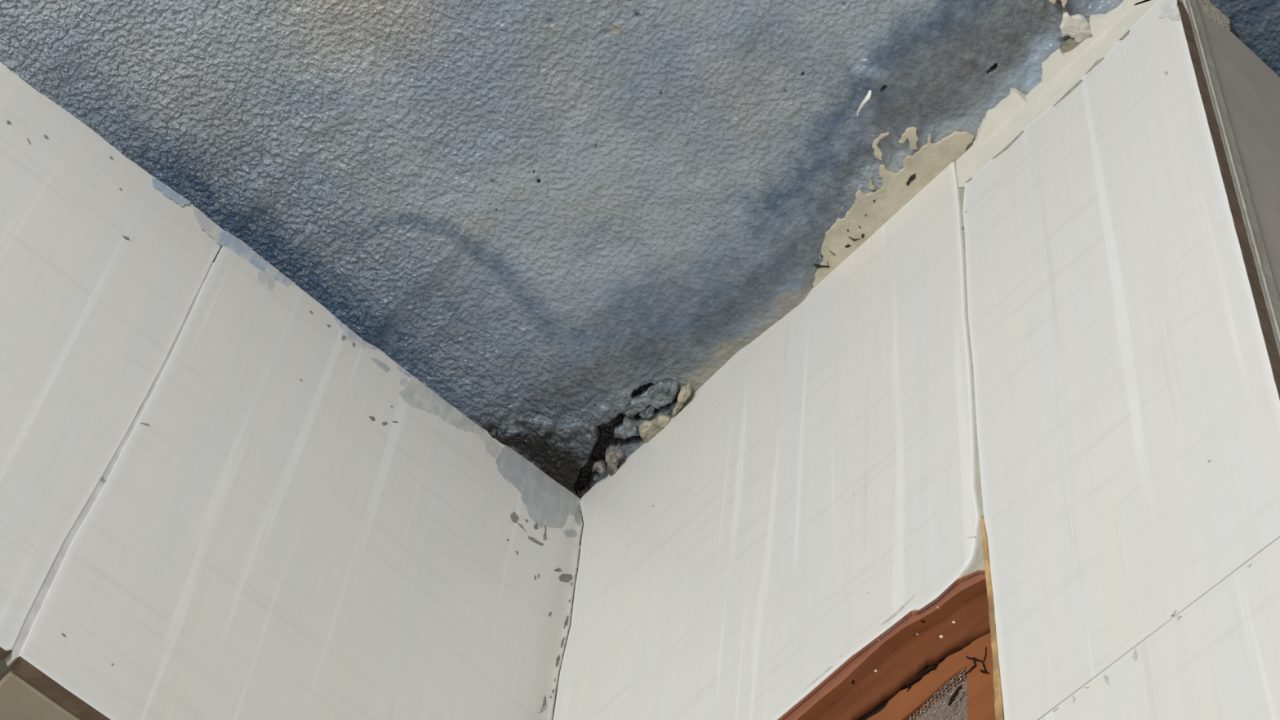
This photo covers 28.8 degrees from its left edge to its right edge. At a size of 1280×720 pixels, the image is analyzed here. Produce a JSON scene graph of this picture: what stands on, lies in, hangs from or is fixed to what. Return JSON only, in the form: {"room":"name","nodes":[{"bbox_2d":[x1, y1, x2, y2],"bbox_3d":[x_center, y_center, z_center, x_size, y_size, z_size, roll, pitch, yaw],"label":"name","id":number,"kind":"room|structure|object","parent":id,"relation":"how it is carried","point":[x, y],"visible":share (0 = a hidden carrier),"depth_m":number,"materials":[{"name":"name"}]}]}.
{"room":"damaged room","nodes":[
{"label":"damaged room","id":0,"kind":"room"},
{"bbox_2d":[0,62,583,719],"bbox_3d":[-0.985,0.178,0.155,2.320,2.650,0.201,39,-63,-17],"label":"wall","id":1,"kind":"structure","parent":0,"point":[220,500],"depth_m":1.29,"materials":[{"name":"paint"}]},
{"bbox_2d":[0,0,1279,499],"bbox_3d":[-0.132,-0.733,1.014,3.400,0.024,1.900,39,-63,-17],"label":"ceiling","id":2,"kind":"structure","parent":0,"point":[546,214],"depth_m":1.38,"materials":[{"name":"blue paint"}]},
{"bbox_2d":[591,458,606,473],"bbox_3d":[-0.024,0.063,1.486,0.008,0.010,0.005,2,-59,4],"label":"flake","id":3,"kind":"object","parent":2,"relation":"attached to","point":[599,465],"visible":1,"depth_m":1.48,"materials":[{"name":"grey paint"}]},
{"bbox_2d":[604,444,623,475],"bbox_3d":[-0.017,0.059,1.481,0.010,0.014,0.018,16,-59,-4],"label":"flake","id":4,"kind":"object","parent":2,"relation":"attached to","point":[613,456],"visible":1,"depth_m":1.48,"materials":[{"name":"grey paint"}]},
{"bbox_2d":[613,414,637,439],"bbox_3d":[-0.008,0.041,1.471,0.013,0.012,0.018,39,-63,-17],"label":"flake","id":5,"kind":"object","parent":2,"relation":"attached to","point":[624,431],"visible":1,"depth_m":1.47,"materials":[{"name":"grey paint"}]},
{"bbox_2d":[638,404,655,418],"bbox_3d":[0.005,0.029,1.463,0.013,0.012,0.007,-25,-65,19],"label":"flake","id":6,"kind":"object","parent":2,"relation":"attached to","point":[649,411],"visible":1,"depth_m":1.46,"materials":[{"name":"grey paint"}]},
{"bbox_2d":[624,378,678,417],"bbox_3d":[0.007,0.023,1.459,0.037,0.012,0.014,-30,-66,21],"label":"flake","id":7,"kind":"object","parent":2,"relation":"attached to","point":[664,393],"visible":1,"depth_m":1.45,"materials":[{"name":"grey paint"}]},
{"bbox_2d":[638,413,671,442],"bbox_3d":[0.010,0.039,1.467,0.022,0.012,0.013,-20,-63,17],"label":"flake","id":8,"kind":"object","parent":2,"relation":"attached to","point":[651,427],"visible":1,"depth_m":1.46,"materials":[{"name":"beige paint"}]},
{"bbox_2d":[671,382,692,417],"bbox_3d":[0.023,0.023,1.458,0.006,0.011,0.023,28,-60,-11],"label":"flake","id":9,"kind":"object","parent":2,"relation":"attached to","point":[684,393],"visible":1,"depth_m":1.45,"materials":[{"name":"beige paint"}]},
{"bbox_2d":[856,90,871,116],"bbox_3d":[0.120,-0.138,1.345,0.003,0.005,0.017,23,-60,-9],"label":"paint curl","id":10,"kind":"object","parent":2,"relation":"attached to","point":[868,95],"visible":1,"depth_m":1.34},
{"bbox_2d":[1059,11,1093,42],"bbox_3d":[0.232,-0.176,1.319,0.020,0.010,0.015,12,-59,-2],"label":"flake","id":11,"kind":"object","parent":2,"relation":"attached to","point":[1076,26],"visible":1,"depth_m":1.31,"materials":[{"name":"beige paint"}]},
{"bbox_2d":[549,0,1279,719],"bbox_3d":[0.580,0.703,0.320,1.457,2.650,0.619,-2,-59,7],"label":"wall","id":12,"kind":"structure","parent":0,"point":[1052,372],"depth_m":1.15,"materials":[{"name":"paint"}]},
{"bbox_2d":[777,570,995,719],"bbox_3d":[0.035,0.310,0.872,0.017,0.607,0.281,39,-63,-17],"label":"window","id":13,"kind":"structure","parent":12,"relation":"in","point":[936,664],"depth_m":1.04,"materials":[{"name":"red wood"}]}
]}

